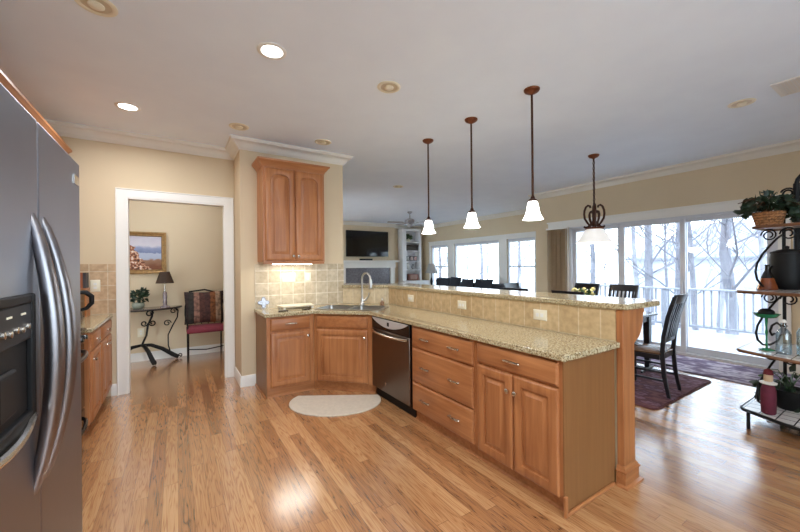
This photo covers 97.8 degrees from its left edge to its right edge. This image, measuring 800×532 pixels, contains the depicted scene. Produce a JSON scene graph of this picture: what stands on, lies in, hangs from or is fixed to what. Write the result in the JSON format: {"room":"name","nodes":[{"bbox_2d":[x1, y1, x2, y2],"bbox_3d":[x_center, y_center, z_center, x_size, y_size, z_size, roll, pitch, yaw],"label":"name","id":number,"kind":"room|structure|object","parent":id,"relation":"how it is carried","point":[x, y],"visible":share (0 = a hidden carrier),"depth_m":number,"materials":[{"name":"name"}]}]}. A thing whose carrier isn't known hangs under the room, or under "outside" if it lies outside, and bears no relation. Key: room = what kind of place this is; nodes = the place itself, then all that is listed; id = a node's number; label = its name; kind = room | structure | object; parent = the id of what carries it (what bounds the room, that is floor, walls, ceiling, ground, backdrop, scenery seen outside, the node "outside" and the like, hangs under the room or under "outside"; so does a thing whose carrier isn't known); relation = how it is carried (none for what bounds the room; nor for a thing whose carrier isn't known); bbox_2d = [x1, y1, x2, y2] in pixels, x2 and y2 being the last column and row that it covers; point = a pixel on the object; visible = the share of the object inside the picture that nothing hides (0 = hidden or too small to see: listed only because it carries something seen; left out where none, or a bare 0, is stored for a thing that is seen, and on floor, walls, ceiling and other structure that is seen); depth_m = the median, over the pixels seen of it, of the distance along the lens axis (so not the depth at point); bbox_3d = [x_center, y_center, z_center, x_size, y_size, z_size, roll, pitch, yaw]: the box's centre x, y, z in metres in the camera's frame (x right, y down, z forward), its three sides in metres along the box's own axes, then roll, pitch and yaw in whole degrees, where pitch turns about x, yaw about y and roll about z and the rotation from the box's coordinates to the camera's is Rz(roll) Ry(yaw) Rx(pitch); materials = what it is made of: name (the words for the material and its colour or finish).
{"room":"kitchen","nodes":[
{"label":"kitchen","id":0,"kind":"room"},
{"bbox_2d":[60,136,234,396],"bbox_3d":[-3.027,-0.023,4.011,2.035,2.900,0.120,-1,0,-33],"label":"wall","id":1,"kind":"structure","parent":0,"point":[103,166],"depth_m":3.86,"materials":[{"name":"beige paint"}]},
{"bbox_2d":[80,264,115,315],"bbox_3d":[-3.440,0.254,3.667,0.724,0.545,0.010,-1,0,-33],"label":"tiled wall","id":2,"kind":"structure","parent":1,"relation":"attached to","point":[104,300],"depth_m":3.79,"materials":[{"name":"tile"}]},
{"bbox_2d":[115,187,234,395],"bbox_3d":[-2.634,0.277,4.174,1.185,2.294,0.026,-1,0,-33],"label":"doorway","id":3,"kind":"structure","parent":1,"relation":"attached to","point":[121,194],"depth_m":3.92,"materials":[{"name":"wood"}]},
{"bbox_2d":[129,200,223,353],"bbox_3d":[-3.610,-0.018,5.537,3.700,2.900,0.120,-1,0,-33],"label":"wall","id":4,"kind":"structure","parent":0,"point":[194,233],"depth_m":5.53,"materials":[{"name":"beige paint"}]},
{"bbox_2d":[129,231,166,273],"bbox_3d":[-3.917,-0.197,5.248,0.675,0.635,0.036,-1,0,-33],"label":"framed painting","id":5,"kind":"object","parent":4,"relation":"attached to","point":[147,249],"visible":0.53,"depth_m":5.31},
{"bbox_2d":[131,343,223,362],"bbox_3d":[-3.510,1.367,5.513,3.580,0.128,0.016,-1,0,-33],"label":"baseboard","id":6,"kind":"structure","parent":4,"relation":"attached to","point":[135,357],"depth_m":5.51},
{"bbox_2d":[126,197,226,392],"bbox_3d":[-2.674,0.324,4.235,0.995,2.200,0.130,-1,0,-33],"label":"door frame","id":7,"kind":"structure","parent":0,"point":[127,198],"depth_m":4.05,"materials":[{"name":"wood"}]},
{"bbox_2d":[234,149,342,375],"bbox_3d":[-1.489,-0.037,4.697,1.295,2.900,0.626,-1,0,-33],"label":"wall","id":8,"kind":"structure","parent":0,"point":[245,175],"depth_m":4.17,"materials":[{"name":"beige paint"}]},
{"bbox_2d":[234,367,255,387],"bbox_3d":[-1.917,1.353,4.315,0.171,0.128,0.492,-1,0,-33],"label":"baseboard","id":9,"kind":"structure","parent":8,"relation":"attached to","point":[248,380],"depth_m":4.12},
{"bbox_2d":[251,156,329,263],"bbox_3d":[-1.306,-0.617,4.216,0.834,1.187,0.383,-1,0,-33],"label":"upper cabinet","id":10,"kind":"object","parent":8,"relation":"attached to","point":[290,194],"visible":1,"depth_m":4.07,"materials":[{"name":"brown wood"}]},
{"bbox_2d":[255,264,343,308],"bbox_3d":[-1.250,0.239,4.471,1.139,0.533,0.010,-1,0,-33],"label":"tiled wall","id":11,"kind":"structure","parent":8,"relation":"attached to","point":[327,280],"depth_m":4.45,"materials":[{"name":"tile"}]},
{"bbox_2d":[343,288,388,303],"bbox_3d":[-0.460,0.396,4.681,0.649,0.205,0.010,-1,0,12],"label":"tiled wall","id":12,"kind":"structure","parent":8,"relation":"attached to","point":[350,295],"depth_m":4.67,"materials":[{"name":"tile"}]},
{"bbox_2d":[343,225,394,259],"bbox_3d":[-1.225,-0.041,12.044,2.340,2.900,0.199,-1,0,-33],"label":"wall","id":13,"kind":"structure","parent":0,"point":[391,232],"depth_m":12.16,"materials":[{"name":"beige paint"}]},
{"bbox_2d":[346,230,387,256],"bbox_3d":[-1.107,-0.757,11.970,1.610,0.880,0.058,-1,0,-33],"label":"television","id":14,"kind":"object","parent":13,"relation":"attached to","point":[358,243],"visible":1,"depth_m":11.91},
{"bbox_2d":[0,0,799,225],"bbox_3d":[0.336,-1.564,5.243,10.050,0.120,13.650,-1,0,-33],"label":"ceiling","id":15,"kind":"structure","parent":0,"point":[638,85],"depth_m":2.82,"materials":[{"name":"paint"}]},
{"bbox_2d":[74,0,117,16],"bbox_3d":[-1.723,-1.476,1.980,0.196,0.028,0.196,-1,0,-33],"label":"recessed light","id":16,"kind":"object","parent":15,"relation":"in","point":[105,8],"visible":1,"depth_m":1.99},
{"bbox_2d":[114,102,140,111],"bbox_3d":[-2.523,-1.473,3.237,0.196,0.008,0.196,-1,0,-33],"label":"recessed light","id":17,"kind":"object","parent":15,"relation":"in","point":[126,106],"visible":1,"depth_m":3.23,"materials":[{"name":"white"}]},
{"bbox_2d":[257,42,286,59],"bbox_3d":[-0.889,-1.488,2.424,0.196,0.008,0.196,-1,0,-33],"label":"recessed light","id":18,"kind":"object","parent":15,"relation":"in","point":[269,50],"visible":1,"depth_m":2.42,"materials":[{"name":"white"}]},
{"bbox_2d":[377,81,400,92],"bbox_3d":[-0.092,-1.492,2.925,0.196,0.028,0.196,-1,0,-33],"label":"recessed light","id":19,"kind":"object","parent":15,"relation":"in","point":[385,86],"visible":1,"depth_m":2.91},
{"bbox_2d":[387,211,432,226],"bbox_3d":[0.245,-1.287,9.722,1.247,0.435,1.208,-1,0,-33],"label":"ceiling fan","id":20,"kind":"object","parent":15,"relation":"hanging from","point":[409,221],"visible":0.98,"depth_m":9.62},
{"bbox_2d":[422,138,434,233],"bbox_3d":[0.340,-0.948,4.179,0.168,1.113,0.168,-1,0,-33],"label":"pendant light","id":21,"kind":"object","parent":15,"relation":"hanging from","point":[428,229],"visible":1,"depth_m":4.15,"materials":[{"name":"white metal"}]},
{"bbox_2d":[464,117,479,228],"bbox_3d":[0.736,-0.951,3.590,0.168,1.113,0.168,-1,0,-33],"label":"pendant light","id":22,"kind":"object","parent":15,"relation":"hanging from","point":[472,222],"visible":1,"depth_m":3.57,"materials":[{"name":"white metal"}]},
{"bbox_2d":[523,86,542,220],"bbox_3d":[1.133,-0.955,2.989,0.168,1.113,0.168,-1,0,-33],"label":"pendant light","id":23,"kind":"object","parent":15,"relation":"hanging from","point":[532,213],"visible":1,"depth_m":2.98,"materials":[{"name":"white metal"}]},
{"bbox_2d":[576,154,613,243],"bbox_3d":[2.671,-0.922,4.806,0.464,1.208,0.464,-1,0,-33],"label":"chandelier","id":24,"kind":"object","parent":15,"relation":"hanging from","point":[596,234],"visible":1,"depth_m":4.75,"materials":[{"name":"glass"}]},
{"bbox_2d":[727,98,756,107],"bbox_3d":[3.207,-1.522,3.277,0.196,0.028,0.196,-1,0,-33],"label":"recessed light","id":25,"kind":"object","parent":15,"relation":"in","point":[743,102],"visible":1,"depth_m":3.26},
{"bbox_2d":[770,76,799,96],"bbox_3d":[3.350,-1.526,2.941,0.380,0.010,0.260,-1,0,-33],"label":"ceiling vent","id":26,"kind":"object","parent":15,"relation":"in","point":[778,87],"visible":1,"depth_m":2.97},
{"bbox_2d":[394,228,421,282],"bbox_3d":[-1.737,-0.036,11.924,6.350,2.900,0.150,-1,0,-33],"label":"wall","id":27,"kind":"structure","parent":0,"point":[395,229],"depth_m":12.87,"materials":[{"name":"beige paint"}]},
{"bbox_2d":[82,351,799,531],"bbox_3d":[0.363,1.456,5.244,10.050,0.120,13.650,-1,0,-33],"label":"floor","id":28,"kind":"structure","parent":0,"point":[188,448],"depth_m":2.37,"materials":[{"name":"brown wood"}]},
{"bbox_2d":[0,83,81,531],"bbox_3d":[-1.248,0.521,0.618,0.998,1.770,0.908,-1,0,-33],"label":"refrigerator","id":29,"kind":"object","parent":28,"relation":"on","point":[41,428],"visible":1,"depth_m":0.82,"materials":[{"name":"metal"}]},
{"bbox_2d":[81,328,88,435],"bbox_3d":[-2.617,0.946,2.409,0.679,0.915,0.764,-1,0,-33],"label":"stove","id":30,"kind":"object","parent":28,"relation":"on","point":[84,353],"visible":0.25,"depth_m":2.79,"materials":[{"name":"metal"}]},
{"bbox_2d":[83,328,100,425],"bbox_3d":[-2.956,0.993,2.919,0.709,0.867,0.445,-1,0,-33],"label":"base cabinet","id":31,"kind":"object","parent":28,"relation":"on","point":[92,363],"visible":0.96,"depth_m":2.94,"materials":[{"name":"brown wood"}]},
{"bbox_2d":[81,314,112,332],"bbox_3d":[-3.148,0.542,3.188,0.691,0.037,1.107,-1,0,-33],"label":"countertop","id":32,"kind":"structure","parent":31,"relation":"on","point":[91,322],"depth_m":3.29,"materials":[{"name":"stone"}]},
{"bbox_2d":[80,290,93,323],"bbox_3d":[-2.872,0.368,3.051,0.294,0.303,0.180,-1,0,-33],"label":"kettle","id":33,"kind":"object","parent":32,"relation":"on","point":[85,292],"visible":0.16,"depth_m":3.13,"materials":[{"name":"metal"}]},
{"bbox_2d":[99,319,111,403],"bbox_3d":[-3.256,0.996,3.386,0.709,0.867,0.655,-1,0,-33],"label":"base cabinet","id":34,"kind":"object","parent":28,"relation":"on","point":[106,328],"visible":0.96,"depth_m":3.51,"materials":[{"name":"brown wood"}]},
{"bbox_2d":[130,305,181,364],"bbox_3d":[-3.784,1.028,5.064,1.076,0.811,0.445,-1,0,-33],"label":"console table","id":35,"kind":"object","parent":28,"relation":"on","point":[151,310],"visible":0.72,"depth_m":5.21,"materials":[{"name":"black metal"}]},
{"bbox_2d":[130,287,149,308],"bbox_3d":[-3.816,0.463,5.096,0.278,0.318,0.282,-1,0,-33],"label":"potted plant","id":36,"kind":"object","parent":35,"relation":"on","point":[138,305],"visible":0.98,"depth_m":5.08,"materials":[{"name":"green plant"}]},
{"bbox_2d":[155,272,173,306],"bbox_3d":[-3.552,0.353,5.276,0.236,0.532,0.236,-1,0,-33],"label":"table lamp","id":37,"kind":"object","parent":35,"relation":"on","point":[163,277],"visible":1,"depth_m":5.23,"materials":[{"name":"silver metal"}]},
{"bbox_2d":[184,289,223,362],"bbox_3d":[-3.044,0.900,5.473,0.572,1.057,0.512,-1,0,-33],"label":"chair","id":38,"kind":"object","parent":28,"relation":"on","point":[211,327],"visible":0.59,"depth_m":5.33,"materials":[{"name":"fabric"}]},
{"bbox_2d":[184,291,223,324],"bbox_3d":[-3.098,0.653,5.535,0.550,0.500,0.185,-1,0,-33],"label":"cushion","id":39,"kind":"object","parent":38,"relation":"on","point":[201,307],"visible":0.98,"depth_m":5.48,"materials":[{"name":"fabric"}]},
{"bbox_2d":[255,313,314,398],"bbox_3d":[-1.329,0.978,4.038,0.547,0.867,0.611,-1,0,-33],"label":"base cabinet","id":40,"kind":"object","parent":28,"relation":"on","point":[284,344],"visible":0.97,"depth_m":3.81,"materials":[{"name":"brown wood"}]},
{"bbox_2d":[254,303,619,361],"bbox_3d":[-0.171,0.514,3.178,1.584,0.037,3.324,-1,0,-33],"label":"countertop","id":41,"kind":"structure","parent":40,"relation":"on","point":[563,347],"depth_m":2.62,"materials":[{"name":"stone"}]},
{"bbox_2d":[315,305,388,309],"bbox_3d":[-0.569,0.582,4.193,0.820,0.175,0.455,-1,0,12],"label":"sink","id":42,"kind":"object","parent":41,"relation":"in","point":[327,307],"visible":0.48,"depth_m":4.36,"materials":[{"name":"metal"}]},
{"bbox_2d":[359,272,372,304],"bbox_3d":[-0.423,0.287,4.400,0.228,0.422,0.076,-1,0,42],"label":"faucet","id":43,"kind":"object","parent":41,"relation":"on","point":[362,299],"visible":1,"depth_m":4.42,"materials":[{"name":"silver metal"}]},
{"bbox_2d":[289,395,380,416],"bbox_3d":[-0.665,1.399,3.512,0.939,0.012,0.521,-1,0,-1],"label":"floor mat","id":44,"kind":"object","parent":28,"relation":"on","point":[315,405],"visible":1,"depth_m":3.51,"materials":[{"name":"fabric"}]},
{"bbox_2d":[314,314,376,392],"bbox_3d":[-0.603,0.971,4.037,0.732,0.867,0.399,-1,0,12],"label":"base cabinet","id":45,"kind":"object","parent":28,"relation":"on","point":[342,343],"visible":0.98,"depth_m":3.88,"materials":[{"name":"brown wood"}]},
{"bbox_2d":[343,260,398,282],"bbox_3d":[-1.080,0.610,11.854,2.370,1.595,0.269,-1,0,-33],"label":"fireplace","id":46,"kind":"object","parent":28,"relation":"on","point":[381,271],"visible":0.45,"depth_m":11.88,"materials":[{"name":"grey stone"}]},
{"bbox_2d":[372,316,416,417],"bbox_3d":[0.099,0.965,3.619,0.591,0.867,0.735,-1,0,-33],"label":"dishwasher","id":47,"kind":"object","parent":28,"relation":"on","point":[391,340],"visible":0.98,"depth_m":3.42,"materials":[{"name":"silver metal"}]},
{"bbox_2d":[398,228,428,284],"bbox_3d":[0.516,0.013,12.969,1.070,2.760,0.518,-1,0,-33],"label":"bookcase","id":48,"kind":"object","parent":28,"relation":"on","point":[403,271],"visible":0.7,"depth_m":12.87,"materials":[{"name":"wood"}]},
{"bbox_2d":[412,325,481,458],"bbox_3d":[0.524,0.961,2.967,0.569,0.867,0.805,-1,0,-33],"label":"base cabinet","id":49,"kind":"object","parent":28,"relation":"on","point":[443,364],"visible":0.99,"depth_m":2.75,"materials":[{"name":"brown wood"}]},
{"bbox_2d":[460,283,502,289],"bbox_3d":[2.116,0.948,10.534,0.880,0.860,2.220,-1,0,-33],"label":"sofa","id":50,"kind":"object","parent":28,"relation":"on","point":[494,286],"visible":0.02,"depth_m":9.93,"materials":[{"name":"fabric"}]},
{"bbox_2d":[474,279,493,288],"bbox_3d":[2.421,0.621,10.221,0.239,0.480,0.720,-1,0,-33],"label":"sofa cushion","id":51,"kind":"object","parent":50,"relation":"on","point":[479,283],"visible":0.55,"depth_m":10.13,"materials":[{"name":"fabric"}]},
{"bbox_2d":[476,341,615,518],"bbox_3d":[0.945,0.957,2.348,0.608,0.867,0.688,-1,0,-33],"label":"base cabinet","id":52,"kind":"object","parent":28,"relation":"on","point":[547,425],"visible":0.99,"depth_m":2.11,"materials":[{"name":"brown wood"}]},
{"bbox_2d":[574,283,599,295],"bbox_3d":[2.942,0.827,5.731,0.567,1.068,0.450,-1,0,-33],"label":"dining chair","id":53,"kind":"object","parent":28,"relation":"on","point":[588,286],"visible":0.12,"depth_m":5.83,"materials":[{"name":"black paint"}]},
{"bbox_2d":[616,309,643,490],"bbox_3d":[1.465,0.832,2.237,0.216,1.109,0.076,-1,0,-33],"label":"post","id":54,"kind":"object","parent":28,"relation":"on","point":[627,469],"visible":0.9,"depth_m":2.22,"materials":[{"name":"brown wood"}]},
{"bbox_2d":[635,365,710,409],"bbox_3d":[2.389,1.371,4.761,1.502,0.011,2.492,-1,0,-33],"label":"area rug","id":55,"kind":"object","parent":28,"relation":"on","point":[649,394],"visible":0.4,"depth_m":3.88,"materials":[{"name":"carpet"}]},
{"bbox_2d":[643,311,657,366],"bbox_3d":[2.555,0.990,5.006,0.890,0.750,1.640,-1,0,-33],"label":"dining table","id":56,"kind":"object","parent":55,"relation":"on","point":[647,322],"visible":0.13,"depth_m":4.55,"materials":[{"name":"paint"}]},
{"bbox_2d":[634,293,687,398],"bbox_3d":[2.804,0.828,3.856,0.450,1.068,0.567,-1,0,-38],"label":"dining chair","id":57,"kind":"object","parent":55,"relation":"on","point":[660,352],"visible":0.79,"depth_m":3.72,"materials":[{"name":"black paint"}]},
{"bbox_2d":[637,354,799,386],"bbox_3d":[4.031,1.356,4.775,0.920,0.012,2.200,-1,0,-33],"label":"runner rug","id":58,"kind":"object","parent":28,"relation":"on","point":[709,368],"visible":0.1,"depth_m":4.54,"materials":[{"name":"fabric"}]},
{"bbox_2d":[608,284,638,297],"bbox_3d":[3.250,0.824,5.251,0.567,1.068,0.450,-1,0,-33],"label":"dining chair","id":59,"kind":"object","parent":58,"relation":"on","point":[613,287],"visible":0.28,"depth_m":5.38,"materials":[{"name":"black paint"}]},
{"bbox_2d":[736,174,799,431],"bbox_3d":[3.372,0.230,2.636,0.827,2.276,1.158,-1,0,-33],"label":"rack","id":60,"kind":"object","parent":28,"relation":"on","point":[786,418],"visible":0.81,"depth_m":2.95,"materials":[{"name":"black metal"}]},
{"bbox_2d":[732,189,799,225],"bbox_3d":[3.251,-0.515,3.069,0.435,0.337,0.399,-1,0,-9],"label":"plant","id":61,"kind":"object","parent":60,"relation":"on","point":[785,206],"visible":0.98,"depth_m":3.02,"materials":[{"name":"green plant"}]},
{"bbox_2d":[752,308,780,350],"bbox_3d":[3.078,0.530,2.933,0.170,0.349,0.170,-1,0,-33],"label":"dish","id":62,"kind":"object","parent":60,"relation":"on","point":[766,313],"visible":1,"depth_m":2.92,"materials":[{"name":"green glass"}]},
{"bbox_2d":[752,312,780,317],"bbox_3d":[3.077,0.419,2.933,0.170,0.040,0.170,-1,0,-33],"label":"bowl","id":63,"kind":"object","parent":62,"relation":"on","point":[758,314],"depth_m":2.89,"materials":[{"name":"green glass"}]},
{"bbox_2d":[756,265,778,289],"bbox_3d":[3.167,0.096,3.010,0.140,0.216,0.140,-1,0,-33],"label":"bottle","id":64,"kind":"object","parent":60,"relation":"on","point":[767,279],"visible":0.97,"depth_m":2.98,"materials":[{"name":"orange ceramic"}]},
{"bbox_2d":[759,369,777,414],"bbox_3d":[3.062,1.040,2.902,0.110,0.370,0.111,-1,0,-33],"label":"bottle","id":65,"kind":"object","parent":60,"relation":"on","point":[768,393],"visible":1,"depth_m":2.88,"materials":[{"name":"red ceramic"}]},
{"bbox_2d":[740,340,799,360],"bbox_3d":[3.377,0.709,2.636,0.800,0.012,1.130,-1,0,-33],"label":"shelf","id":66,"kind":"object","parent":60,"relation":"attached to","point":[751,348],"depth_m":2.91,"materials":[{"name":"white tile"}]},
{"bbox_2d":[743,288,799,293],"bbox_3d":[3.389,0.209,2.647,0.760,0.012,1.130,-1,0,-33],"label":"shelf","id":67,"kind":"object","parent":60,"relation":"attached to","point":[749,290],"depth_m":2.84,"materials":[{"name":"brown tile"}]},
{"bbox_2d":[743,398,799,427],"bbox_3d":[3.411,1.229,2.655,0.730,0.012,1.130,-1,0,-33],"label":"shelf","id":68,"kind":"object","parent":60,"relation":"attached to","point":[786,418],"depth_m":2.88,"materials":[{"name":"white tile"}]},
{"bbox_2d":[760,225,799,229],"bbox_3d":[3.477,-0.342,2.706,0.540,0.012,0.990,-1,0,-33],"label":"shelf","id":69,"kind":"object","parent":60,"relation":"attached to","point":[762,227],"depth_m":2.95,"materials":[{"name":"brown tile"}]},
{"bbox_2d":[775,319,791,354],"bbox_3d":[3.079,0.568,2.803,0.090,0.274,0.090,-1,0,-33],"label":"glass bottle","id":70,"kind":"object","parent":60,"relation":"on","point":[781,320],"visible":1,"depth_m":2.81,"materials":[{"name":"glass"}]},
{"bbox_2d":[769,246,799,289],"bbox_3d":[3.364,0.013,3.036,0.216,0.378,0.216,-1,0,-33],"label":"crock","id":71,"kind":"object","parent":60,"relation":"on","point":[785,262],"visible":0.92,"depth_m":2.97,"materials":[{"name":"ceramic"}]},
{"bbox_2d":[422,214,535,282],"bbox_3d":[2.579,-0.076,10.938,0.150,2.900,6.170,-1,0,-33],"label":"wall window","id":72,"kind":"structure","parent":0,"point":[511,224],"depth_m":11.00,"materials":[{"name":"beige paint"}]},
{"bbox_2d":[432,245,447,284],"bbox_3d":[1.481,0.004,12.650,0.090,1.520,0.960,-1,0,-33],"label":"window","id":73,"kind":"structure","parent":72,"relation":"attached to","point":[440,266],"depth_m":12.68,"materials":[{"name":"white glass"}]},
{"bbox_2d":[455,242,497,283],"bbox_3d":[2.397,-0.022,11.112,0.025,1.360,1.870,-1,0,-33],"label":"horizontal blind","id":74,"kind":"object","parent":72,"relation":"attached to","point":[492,242],"visible":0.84,"depth_m":10.99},
{"bbox_2d":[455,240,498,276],"bbox_3d":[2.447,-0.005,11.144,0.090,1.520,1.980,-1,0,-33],"label":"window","id":75,"kind":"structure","parent":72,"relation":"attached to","point":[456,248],"depth_m":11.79,"materials":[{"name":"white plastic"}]},
{"bbox_2d":[428,231,535,291],"bbox_3d":[2.351,-0.051,11.106,0.049,1.705,4.720,-1,0,-33],"label":"windows","id":76,"kind":"structure","parent":72,"relation":"attached to","point":[503,238],"depth_m":10.24,"materials":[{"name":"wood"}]},
{"bbox_2d":[508,239,533,288],"bbox_3d":[3.344,-0.031,9.634,0.025,1.360,0.840,-1,0,-33],"label":"horizontal blind","id":77,"kind":"object","parent":72,"relation":"attached to","point":[529,247],"visible":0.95,"depth_m":9.65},
{"bbox_2d":[384,303,617,466],"bbox_3d":[0.340,0.841,3.596,0.579,1.110,3.424,-1,0,-33],"label":"wall","id":78,"kind":"structure","parent":0,"point":[616,463],"depth_m":2.24,"materials":[{"name":"beige paint"}]},
{"bbox_2d":[342,283,659,309],"bbox_3d":[0.398,0.266,3.755,0.921,0.037,3.805,-1,0,-33],"label":"countertop","id":79,"kind":"structure","parent":78,"relation":"on","point":[619,303],"depth_m":2.86,"materials":[{"name":"stone"}]},
{"bbox_2d":[389,288,615,340],"bbox_3d":[0.619,0.386,3.422,0.010,0.205,2.825,-1,0,-33],"label":"backsplash","id":80,"kind":"structure","parent":78,"relation":"attached to","point":[600,323],"depth_m":2.84,"materials":[{"name":"tile"}]},
{"bbox_2d":[533,309,546,320],"bbox_3d":[1.076,0.378,2.690,0.009,0.082,0.120,-1,0,-33],"label":"wall plate","id":81,"kind":"object","parent":78,"relation":"attached to","point":[538,314],"visible":1,"depth_m":2.68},
{"bbox_2d":[634,308,643,342],"bbox_3d":[1.575,0.390,2.331,0.144,0.228,0.040,-1,0,-33],"label":"corbel","id":82,"kind":"object","parent":78,"relation":"attached to","point":[638,313],"visible":0.53,"depth_m":2.30,"materials":[{"name":"brown wood"}]},
{"bbox_2d":[577,232,586,282],"bbox_3d":[3.764,0.064,7.859,1.520,3.200,0.030,-1,0,-33],"label":"window","id":83,"kind":"structure","parent":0,"point":[581,248],"depth_m":8.14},
{"bbox_2d":[536,150,799,363],"bbox_3d":[4.959,-0.097,4.446,0.150,2.900,7.330,-1,0,-33],"label":"wall","id":84,"kind":"structure","parent":0,"point":[743,179],"depth_m":5.42,"materials":[{"name":"beige paint"}]},
{"bbox_2d":[45,119,799,229],"bbox_3d":[0.575,-1.447,5.307,9.280,0.118,13.500,-1,0,-33],"label":"crown molding","id":85,"kind":"structure","parent":84,"relation":"attached to","point":[229,152],"depth_m":4.41,"materials":[{"name":"wood"}]},
{"bbox_2d":[546,227,567,292],"bbox_3d":[3.146,0.282,6.990,0.062,2.095,0.464,-1,0,-33],"label":"vertical blind","id":86,"kind":"object","parent":84,"relation":"attached to","point":[559,259],"visible":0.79,"depth_m":6.99,"materials":[{"name":"fabric"}]},
{"bbox_2d":[547,193,790,228],"bbox_3d":[3.973,-0.829,5.795,0.039,0.142,3.420,-1,0,-33],"label":"trim","id":87,"kind":"structure","parent":84,"relation":"attached to","point":[732,205],"depth_m":5.51,"materials":[{"name":"wood"}]},
{"bbox_2d":[569,210,778,370],"bbox_3d":[4.136,0.291,5.704,0.164,2.140,2.840,-1,0,-33],"label":"door","id":88,"kind":"structure","parent":84,"relation":"in","point":[684,348],"depth_m":5.33,"materials":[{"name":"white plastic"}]},
{"bbox_2d":[565,217,791,373],"bbox_3d":[4.091,0.281,5.645,0.022,2.160,3.010,-1,0,-33],"label":"trim","id":89,"kind":"structure","parent":84,"relation":"attached to","point":[788,241],"depth_m":4.44,"materials":[{"name":"wood"}]},
{"bbox_2d":[638,324,764,356],"bbox_3d":[5.894,1.417,5.791,2.832,0.035,9.400,-1,0,-33],"label":"deck","id":90,"kind":"object","parent":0,"point":[700,339],"depth_m":6.63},
{"bbox_2d":[593,285,764,334],"bbox_3d":[6.971,0.934,6.484,0.120,0.910,9.400,-1,0,-33],"label":"deck railing","id":91,"kind":"object","parent":90,"relation":"on","point":[665,291],"visible":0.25,"depth_m":7.32,"materials":[{"name":"paint"}]},
{"bbox_2d":[751,210,786,225],"bbox_3d":[3.249,-0.410,3.078,0.224,0.125,0.218,-1,0,-33],"label":"basket","id":92,"kind":"object","parent":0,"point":[765,217],"depth_m":3.02,"materials":[{"name":"wicker"}]},
{"bbox_2d":[749,365,799,432],"bbox_3d":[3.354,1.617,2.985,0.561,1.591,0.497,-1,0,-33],"label":"potted plant","id":93,"kind":"object","parent":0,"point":[788,395],"visible":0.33,"depth_m":2.96,"materials":[{"name":"green plant"}]},
{"bbox_3d":[-1.763,-0.034,0.266,0.120,2.900,7.550,-1,0,-33],"label":"wall","id":94,"kind":"structure","parent":0,"visible":0},
{"bbox_2d":[0,69,71,153],"bbox_3d":[-2.905,-0.785,2.507,0.387,0.822,2.366,-1,0,-33],"label":"upper cabinet","id":95,"kind":"object","parent":94,"relation":"attached to","point":[5,81],"visible":0.02,"depth_m":2.61,"materials":[{"name":"brown wood"}]},
{"label":"outside","id":96,"kind":"structure","parent":0,"visible":0},
{"bbox_2d":[498,282,764,337],"bbox_3d":[35.429,4.316,34.572,83.100,0.100,100.000,-1,0,-33],"label":"ground","id":97,"kind":"structure","parent":96,"point":[529,287],"depth_m":51.74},
{"bbox_2d":[459,244,498,278],"bbox_3d":[4.224,-4.693,23.995,11.354,18.509,7.278,-1,0,-19],"label":"bare tree","id":98,"kind":"object","parent":97,"relation":"on","point":[482,265],"visible":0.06,"depth_m":24.36,"materials":[{"name":"grey plant"}]},
{"bbox_2d":[511,241,534,284],"bbox_3d":[8.208,-4.040,22.301,8.699,17.125,10.628,-1,0,-24],"label":"bare tree","id":99,"kind":"object","parent":97,"relation":"on","point":[519,243],"visible":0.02,"depth_m":22.83,"materials":[{"name":"grey plant"}]},
{"bbox_2d":[586,227,626,282],"bbox_3d":[8.455,-4.021,17.495,10.275,17.092,8.294,-1,0,33],"label":"bare tree","id":100,"kind":"object","parent":97,"relation":"on","point":[592,246],"visible":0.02,"depth_m":16.40,"materials":[{"name":"grey plant"}]},
{"bbox_2d":[605,221,716,298],"bbox_3d":[12.982,-4.995,19.336,8.355,18.959,8.783,-1,0,-10],"label":"bare tree","id":101,"kind":"object","parent":97,"relation":"on","point":[633,241],"visible":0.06,"depth_m":18.88,"materials":[{"name":"grey plant"}]},
{"bbox_2d":[606,221,719,324],"bbox_3d":[10.822,-5.234,15.595,9.180,19.491,10.234,-1,0,-21],"label":"bare tree","id":102,"kind":"object","parent":97,"relation":"on","point":[649,259],"visible":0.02,"depth_m":14.82,"materials":[{"name":"grey plant"}]},
{"bbox_2d":[652,223,675,286],"bbox_3d":[16.408,-4.945,21.446,5.122,18.786,3.988,-1,0,-4],"label":"bare tree","id":103,"kind":"object","parent":97,"relation":"on","point":[664,232],"visible":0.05,"depth_m":21.41,"materials":[{"name":"grey plant"}]},
{"bbox_2d":[608,220,739,327],"bbox_3d":[10.235,-4.110,12.733,8.441,17.234,7.064,-1,0,-6],"label":"bare tree","id":104,"kind":"object","parent":97,"relation":"on","point":[677,250],"visible":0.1,"depth_m":12.70,"materials":[{"name":"grey plant"}]},
{"bbox_2d":[625,217,766,330],"bbox_3d":[9.140,-3.898,10.598,7.125,16.835,6.529,-1,0,25],"label":"bare tree","id":105,"kind":"object","parent":97,"relation":"on","point":[691,266],"visible":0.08,"depth_m":11.28,"materials":[{"name":"grey plant"}]},
{"bbox_2d":[626,221,766,331],"bbox_3d":[26.310,0.451,28.450,10.000,7.800,10.500,-1,0,-33],"label":"sky","id":106,"kind":"structure","parent":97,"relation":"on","point":[702,271],"depth_m":25.79,"materials":[{"name":"white"}]},
{"bbox_2d":[693,217,749,332],"bbox_3d":[17.216,-4.529,18.849,9.437,17.936,10.101,-1,0,3],"label":"bare tree","id":107,"kind":"object","parent":97,"relation":"on","point":[721,283],"visible":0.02,"depth_m":18.19,"materials":[{"name":"grey plant"}]},
{"bbox_2d":[679,218,766,334],"bbox_3d":[9.477,-4.431,9.816,10.243,17.892,7.975,-1,0,-4],"label":"bare tree","id":108,"kind":"object","parent":97,"relation":"on","point":[726,267],"visible":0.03,"depth_m":9.77,"materials":[{"name":"grey plant"}]},
{"bbox_2d":[710,220,767,328],"bbox_3d":[14.922,-3.900,14.600,8.106,16.734,10.772,-1,0,-33],"label":"bare tree","id":109,"kind":"object","parent":97,"relation":"on","point":[762,247],"visible":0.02,"depth_m":13.84,"materials":[{"name":"grey plant"}]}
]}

